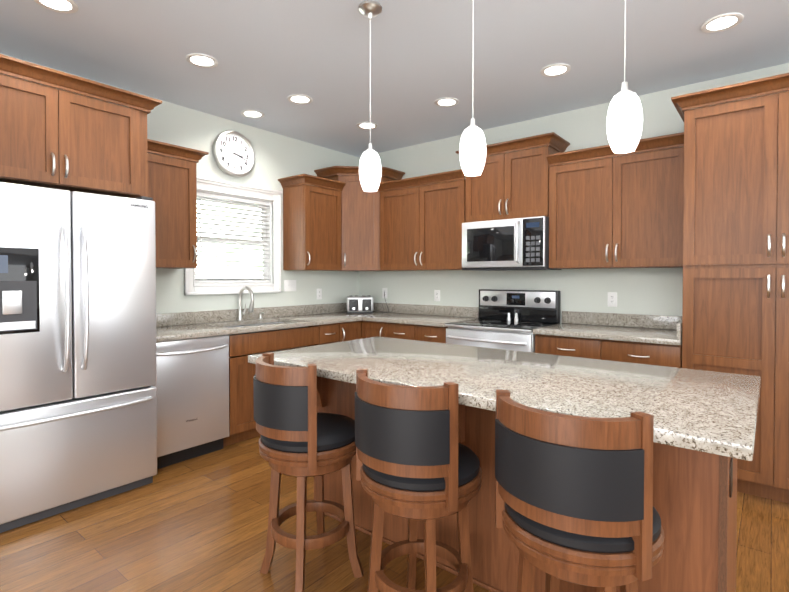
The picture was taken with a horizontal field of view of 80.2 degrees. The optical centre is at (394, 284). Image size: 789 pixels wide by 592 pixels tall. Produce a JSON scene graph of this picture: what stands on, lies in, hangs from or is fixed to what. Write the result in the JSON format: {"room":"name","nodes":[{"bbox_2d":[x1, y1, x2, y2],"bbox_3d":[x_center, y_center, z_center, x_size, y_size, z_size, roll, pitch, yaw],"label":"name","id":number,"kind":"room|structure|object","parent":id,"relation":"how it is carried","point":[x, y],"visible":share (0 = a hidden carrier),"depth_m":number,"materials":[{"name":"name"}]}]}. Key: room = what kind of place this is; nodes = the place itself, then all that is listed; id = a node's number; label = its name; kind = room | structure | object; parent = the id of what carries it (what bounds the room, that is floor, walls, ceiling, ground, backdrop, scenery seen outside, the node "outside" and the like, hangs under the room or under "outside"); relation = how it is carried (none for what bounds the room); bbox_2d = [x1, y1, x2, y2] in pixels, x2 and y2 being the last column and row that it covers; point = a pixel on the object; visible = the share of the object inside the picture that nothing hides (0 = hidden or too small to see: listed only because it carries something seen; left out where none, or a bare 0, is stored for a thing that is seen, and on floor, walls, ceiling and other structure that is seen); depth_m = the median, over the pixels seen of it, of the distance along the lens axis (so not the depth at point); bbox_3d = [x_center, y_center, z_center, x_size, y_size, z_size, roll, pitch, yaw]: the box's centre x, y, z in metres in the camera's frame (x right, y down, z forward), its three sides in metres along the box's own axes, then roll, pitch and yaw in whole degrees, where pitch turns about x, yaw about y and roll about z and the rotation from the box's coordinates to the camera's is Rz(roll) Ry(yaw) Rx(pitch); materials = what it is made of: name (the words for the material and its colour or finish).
{"room":"kitchen","nodes":[
{"label":"kitchen","id":0,"kind":"room"},
{"bbox_2d":[0,53,358,326],"bbox_3d":[-3.040,-0.089,2.378,0.120,2.720,8.200,1,1,39],"label":"wall","id":1,"kind":"structure","parent":0,"point":[278,156],"depth_m":4.42,"materials":[{"name":"white paint"}]},
{"bbox_2d":[0,54,161,197],"bbox_3d":[-2.120,-0.889,2.873,0.672,0.626,1.069,1,1,39],"label":"upper cabinet","id":2,"kind":"object","parent":1,"relation":"attached to","point":[68,138],"visible":1,"depth_m":2.72,"materials":[{"name":"brown wood"}]},
{"bbox_2d":[147,139,208,268],"bbox_3d":[-1.761,-0.575,3.546,0.392,0.896,0.540,1,1,39],"label":"upper cabinet","id":3,"kind":"object","parent":1,"relation":"attached to","point":[172,184],"visible":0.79,"depth_m":3.49,"materials":[{"name":"brown wood"}]},
{"bbox_2d":[184,176,282,294],"bbox_3d":[-1.475,-0.416,4.284,0.158,0.997,0.994,1,1,39],"label":"window","id":4,"kind":"structure","parent":1,"relation":"in","point":[238,241],"depth_m":4.31,"materials":[{"name":"white"}]},
{"bbox_2d":[213,130,254,176],"bbox_3d":[-1.437,-1.177,4.216,0.046,0.410,0.410,1,1,39],"label":"clock","id":5,"kind":"object","parent":1,"relation":"attached to","point":[233,153],"visible":1,"depth_m":4.21,"materials":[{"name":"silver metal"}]},
{"bbox_2d":[284,280,295,291],"bbox_3d":[-1.051,0.010,4.739,0.017,0.116,0.154,1,1,39],"label":"switch plate","id":6,"kind":"object","parent":1,"relation":"attached to","point":[289,285],"visible":1,"depth_m":4.73,"materials":[{"name":"white plastic"}]},
{"bbox_2d":[278,174,345,270],"bbox_3d":[-0.824,-0.593,4.710,0.392,0.896,0.549,1,1,39],"label":"upper cabinet","id":7,"kind":"object","parent":1,"relation":"attached to","point":[311,222],"visible":0.96,"depth_m":4.60,"materials":[{"name":"brown wood"}]},
{"bbox_2d":[317,289,321,298],"bbox_3d":[-0.809,0.100,5.046,0.009,0.116,0.072,1,1,39],"label":"electrical outlet","id":8,"kind":"object","parent":1,"relation":"attached to","point":[319,293],"visible":1,"depth_m":5.04,"materials":[{"name":"white plastic"}]},
{"bbox_2d":[0,436,788,591],"bbox_3d":[-0.424,1.353,0.292,6.840,0.100,8.440,1,1,39],"label":"floor","id":9,"kind":"structure","parent":0,"point":[198,524],"depth_m":2.29,"materials":[{"name":"brown wood"}]},
{"bbox_2d":[0,182,156,532],"bbox_3d":[-2.056,0.360,2.825,0.854,1.808,0.908,1,1,39],"label":"refrigerator","id":10,"kind":"object","parent":9,"relation":"on","point":[78,398],"visible":1,"depth_m":2.60,"materials":[{"name":"grey metal"}]},
{"bbox_2d":[151,335,228,468],"bbox_3d":[-1.645,0.818,3.478,0.666,0.874,0.594,1,1,39],"label":"dishwasher","id":11,"kind":"object","parent":9,"relation":"on","point":[192,385],"visible":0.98,"depth_m":3.31,"materials":[{"name":"grey metal"}]},
{"bbox_2d":[223,341,306,446],"bbox_3d":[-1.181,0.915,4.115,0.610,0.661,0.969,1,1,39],"label":"base cabinet","id":12,"kind":"object","parent":9,"relation":"on","point":[242,422],"depth_m":3.65,"materials":[{"name":"brown wood"}]},
{"bbox_2d":[253,352,362,591],"bbox_3d":[-0.374,0.796,2.054,0.464,0.970,0.444,-1,1,-41],"label":"stool","id":13,"kind":"object","parent":9,"relation":"on","point":[301,439],"visible":0.96,"depth_m":1.89,"materials":[{"name":"brown wood"}]},
{"bbox_2d":[271,322,346,346],"bbox_3d":[-0.836,0.799,4.541,0.610,0.880,0.374,1,1,39],"label":"base cabinet","id":14,"kind":"object","parent":9,"relation":"on","point":[315,335],"depth_m":4.18,"materials":[{"name":"brown wood"}]},
{"bbox_2d":[156,303,359,341],"bbox_3d":[-1.003,0.292,4.287,0.660,0.139,2.673,1,1,39],"label":"countertop","id":15,"kind":"structure","parent":14,"relation":"on","point":[197,324],"depth_m":4.08,"materials":[{"name":"stone"}]},
{"bbox_2d":[237,286,253,320],"bbox_3d":[-1.315,0.170,4.185,0.231,0.309,0.088,1,1,39],"label":"faucet","id":16,"kind":"object","parent":15,"relation":"on","point":[250,309],"visible":1,"depth_m":4.21,"materials":[{"name":"silver metal"}]},
{"bbox_2d":[228,322,307,357],"bbox_3d":[-1.199,0.463,4.075,0.418,0.194,0.788,1,1,39],"label":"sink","id":17,"kind":"object","parent":15,"relation":"in","point":[261,331],"visible":0.19,"depth_m":4.10,"materials":[{"name":"silver metal"}]},
{"bbox_2d":[347,295,373,313],"bbox_3d":[-0.380,0.217,5.148,0.290,0.186,0.282,0,1,-6],"label":"toaster","id":18,"kind":"object","parent":15,"relation":"on","point":[360,304],"visible":1,"depth_m":5.03,"materials":[{"name":"silver metal"}]},
{"bbox_2d":[347,321,361,340],"bbox_3d":[-0.682,0.796,4.733,0.610,0.880,0.362,1,1,39],"label":"base cabinet","id":19,"kind":"object","parent":9,"relation":"on","point":[354,329],"depth_m":4.61,"materials":[{"name":"brown wood"}]},
{"bbox_2d":[362,321,447,342],"bbox_3d":[0.246,0.798,4.591,1.014,0.879,0.645,1,1,39],"label":"base cabinet","id":20,"kind":"object","parent":9,"relation":"on","point":[408,332],"visible":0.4,"depth_m":4.34,"materials":[{"name":"brown wood"}]},
{"bbox_2d":[360,303,478,326],"bbox_3d":[0.259,0.287,4.561,0.962,0.139,0.663,1,1,39],"label":"countertop","id":21,"kind":"structure","parent":20,"relation":"on","point":[413,314],"depth_m":4.68,"materials":[{"name":"stone"}]},
{"bbox_2d":[355,368,481,591],"bbox_3d":[0.091,0.801,1.719,0.444,0.970,0.464,1,1,37],"label":"stool","id":22,"kind":"object","parent":9,"relation":"on","point":[415,460],"visible":1,"depth_m":1.54,"materials":[{"name":"brown wood"}]},
{"bbox_2d":[445,289,560,352],"bbox_3d":[0.913,0.649,3.996,0.764,1.195,0.709,1,1,39],"label":"range","id":23,"kind":"object","parent":9,"relation":"on","point":[509,319],"visible":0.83,"depth_m":4.00,"materials":[{"name":"silver metal"}]},
{"bbox_2d":[314,376,736,591],"bbox_3d":[0.389,0.835,2.173,1.916,0.879,0.800,1,1,39],"label":"kitchen island","id":24,"kind":"object","parent":9,"relation":"on","point":[695,499],"visible":0.25,"depth_m":1.73,"materials":[{"name":"brown wood"}]},
{"bbox_2d":[248,336,760,460],"bbox_3d":[0.357,0.376,2.095,2.005,0.037,0.990,1,1,39],"label":"island countertop","id":25,"kind":"structure","parent":24,"relation":"on","point":[713,412],"depth_m":1.74,"materials":[{"name":"stone"}]},
{"bbox_2d":[495,390,663,591],"bbox_3d":[0.536,0.807,1.379,0.444,0.970,0.464,1,1,39],"label":"stool","id":26,"kind":"object","parent":9,"relation":"on","point":[574,500],"visible":1,"depth_m":1.18,"materials":[{"name":"brown wood"}]},
{"bbox_2d":[535,334,681,367],"bbox_3d":[1.615,0.815,3.489,0.958,0.879,0.645,1,1,39],"label":"base cabinet","id":27,"kind":"object","parent":9,"relation":"on","point":[645,353],"visible":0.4,"depth_m":3.21,"materials":[{"name":"brown wood"}]},
{"bbox_2d":[533,311,681,345],"bbox_3d":[1.615,0.304,3.481,0.958,0.139,0.645,1,1,39],"label":"countertop","id":28,"kind":"structure","parent":27,"relation":"on","point":[657,329],"depth_m":3.51,"materials":[{"name":"stone"}]},
{"bbox_2d":[671,73,788,502],"bbox_3d":[2.339,0.048,2.876,1.039,2.431,0.672,1,1,39],"label":"pantry cabinet","id":29,"kind":"object","parent":9,"relation":"on","point":[735,312],"visible":0.94,"depth_m":2.76,"materials":[{"name":"brown wood"}]},
{"bbox_2d":[0,0,788,156],"bbox_3d":[-0.424,-1.466,0.249,6.840,0.100,8.440,1,1,39],"label":"ceiling","id":30,"kind":"structure","parent":0,"point":[270,56],"depth_m":2.96,"materials":[{"name":"white paint"}]},
{"bbox_2d":[34,0,77,12],"bbox_3d":[-1.736,-1.444,2.398,0.196,0.008,0.196,1,1,39],"label":"recessed light","id":31,"kind":"object","parent":30,"relation":"in","point":[65,6],"visible":1,"depth_m":2.42,"materials":[{"name":"white glass"}]},
{"bbox_2d":[186,53,217,67],"bbox_3d":[-1.251,-1.454,3.048,0.196,0.008,0.196,1,1,39],"label":"recessed light","id":32,"kind":"object","parent":30,"relation":"in","point":[201,60],"visible":1,"depth_m":3.04,"materials":[{"name":"white glass"}]},
{"bbox_2d":[241,110,263,117],"bbox_3d":[-1.223,-1.470,4.039,0.196,0.008,0.196,1,1,39],"label":"recessed light","id":33,"kind":"object","parent":30,"relation":"in","point":[252,113],"visible":0.98,"depth_m":4.03,"materials":[{"name":"white glass"}]},
{"bbox_2d":[287,94,312,103],"bbox_3d":[-0.746,-1.464,3.707,0.196,0.008,0.196,1,1,39],"label":"recessed light","id":34,"kind":"object","parent":30,"relation":"in","point":[299,99],"visible":1,"depth_m":3.70,"materials":[{"name":"white glass"}]},
{"bbox_2d":[357,122,377,128],"bbox_3d":[-0.254,-1.474,4.350,0.196,0.008,0.196,1,1,39],"label":"recessed light","id":35,"kind":"object","parent":30,"relation":"in","point":[363,125],"visible":0.96,"depth_m":4.34,"materials":[{"name":"white glass"}]},
{"bbox_2d":[358,1,381,191],"bbox_3d":[-0.127,-0.972,2.458,0.124,0.955,0.124,1,1,39],"label":"pendant light","id":36,"kind":"object","parent":30,"relation":"hanging from","point":[370,171],"visible":1,"depth_m":2.42,"materials":[{"name":"white glass"}]},
{"bbox_2d":[435,97,458,106],"bbox_3d":[0.420,-1.466,3.768,0.196,0.008,0.196,1,1,39],"label":"recessed light","id":37,"kind":"object","parent":30,"relation":"in","point":[446,102],"visible":1,"depth_m":3.76,"materials":[{"name":"white glass"}]},
{"bbox_2d":[459,0,485,175],"bbox_3d":[0.348,-0.966,2.075,0.124,0.955,0.124,1,1,39],"label":"pendant light","id":38,"kind":"object","parent":30,"relation":"hanging from","point":[472,151],"visible":1,"depth_m":2.04,"materials":[{"name":"white glass"}]},
{"bbox_2d":[540,63,570,76],"bbox_3d":[1.095,-1.456,3.187,0.196,0.008,0.196,1,1,39],"label":"recessed light","id":39,"kind":"object","parent":30,"relation":"in","point":[555,70],"visible":1,"depth_m":3.18,"materials":[{"name":"white glass"}]},
{"bbox_2d":[606,0,642,152],"bbox_3d":[0.831,-0.960,1.686,0.124,0.955,0.124,1,1,39],"label":"pendant light","id":40,"kind":"object","parent":30,"relation":"hanging from","point":[624,125],"visible":1,"depth_m":1.65,"materials":[{"name":"white glass"}]},
{"bbox_2d":[701,13,743,32],"bbox_3d":[1.813,-1.448,2.596,0.196,0.008,0.196,1,1,39],"label":"recessed light","id":41,"kind":"object","parent":30,"relation":"in","point":[722,22],"visible":1,"depth_m":2.59,"materials":[{"name":"white glass"}]},
{"bbox_2d":[359,63,788,322],"bbox_3d":[2.186,-0.106,3.510,6.840,2.720,0.120,1,1,39],"label":"wall","id":42,"kind":"structure","parent":0,"point":[651,291],"depth_m":4.00,"materials":[{"name":"white paint"}]},
{"bbox_2d":[314,166,404,270],"bbox_3d":[-0.369,-0.683,5.036,0.689,1.066,0.689,1,1,39],"label":"upper cabinet","id":43,"kind":"object","parent":42,"relation":"attached to","point":[360,228],"visible":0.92,"depth_m":4.89,"materials":[{"name":"brown wood"}]},
{"bbox_2d":[382,288,386,297],"bbox_3d":[-0.110,0.097,5.278,0.072,0.116,0.009,1,1,39],"label":"electrical outlet","id":44,"kind":"object","parent":42,"relation":"attached to","point":[384,290],"visible":0.9,"depth_m":5.28,"materials":[{"name":"white plastic"}]},
{"bbox_2d":[378,169,464,270],"bbox_3d":[0.325,-0.592,4.669,1.012,0.896,0.392,1,1,39],"label":"upper cabinet","id":45,"kind":"object","parent":42,"relation":"attached to","point":[421,226],"visible":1,"depth_m":4.54,"materials":[{"name":"brown wood"}]},
{"bbox_2d":[434,290,439,300],"bbox_3d":[0.439,0.114,4.836,0.072,0.116,0.009,1,1,39],"label":"electrical outlet","id":46,"kind":"object","parent":42,"relation":"attached to","point":[436,295],"visible":1,"depth_m":4.83,"materials":[{"name":"white plastic"}]},
{"bbox_2d":[456,132,569,222],"bbox_3d":[1.020,-0.878,4.104,0.890,0.646,0.392,1,1,39],"label":"upper cabinet","id":47,"kind":"object","parent":42,"relation":"attached to","point":[512,184],"visible":0.88,"depth_m":3.95,"materials":[{"name":"brown wood"}]},
{"bbox_2d":[462,216,560,270],"bbox_3d":[1.002,-0.339,4.090,0.756,0.424,0.452,1,1,39],"label":"microwave","id":48,"kind":"object","parent":47,"relation":"attached to","point":[509,244],"visible":1,"depth_m":3.92,"materials":[{"name":"grey metal"}]},
{"bbox_2d":[608,292,616,306],"bbox_3d":[1.755,0.120,3.776,0.072,0.116,0.009,1,1,39],"label":"electrical outlet","id":49,"kind":"object","parent":42,"relation":"attached to","point":[612,299],"visible":1,"depth_m":3.77,"materials":[{"name":"white plastic"}]},
{"bbox_2d":[546,132,683,268],"bbox_3d":[1.695,-0.575,3.566,0.958,0.896,0.392,1,1,39],"label":"upper cabinet","id":50,"kind":"object","parent":42,"relation":"attached to","point":[610,210],"visible":0.92,"depth_m":3.44,"materials":[{"name":"brown wood"}]}
]}

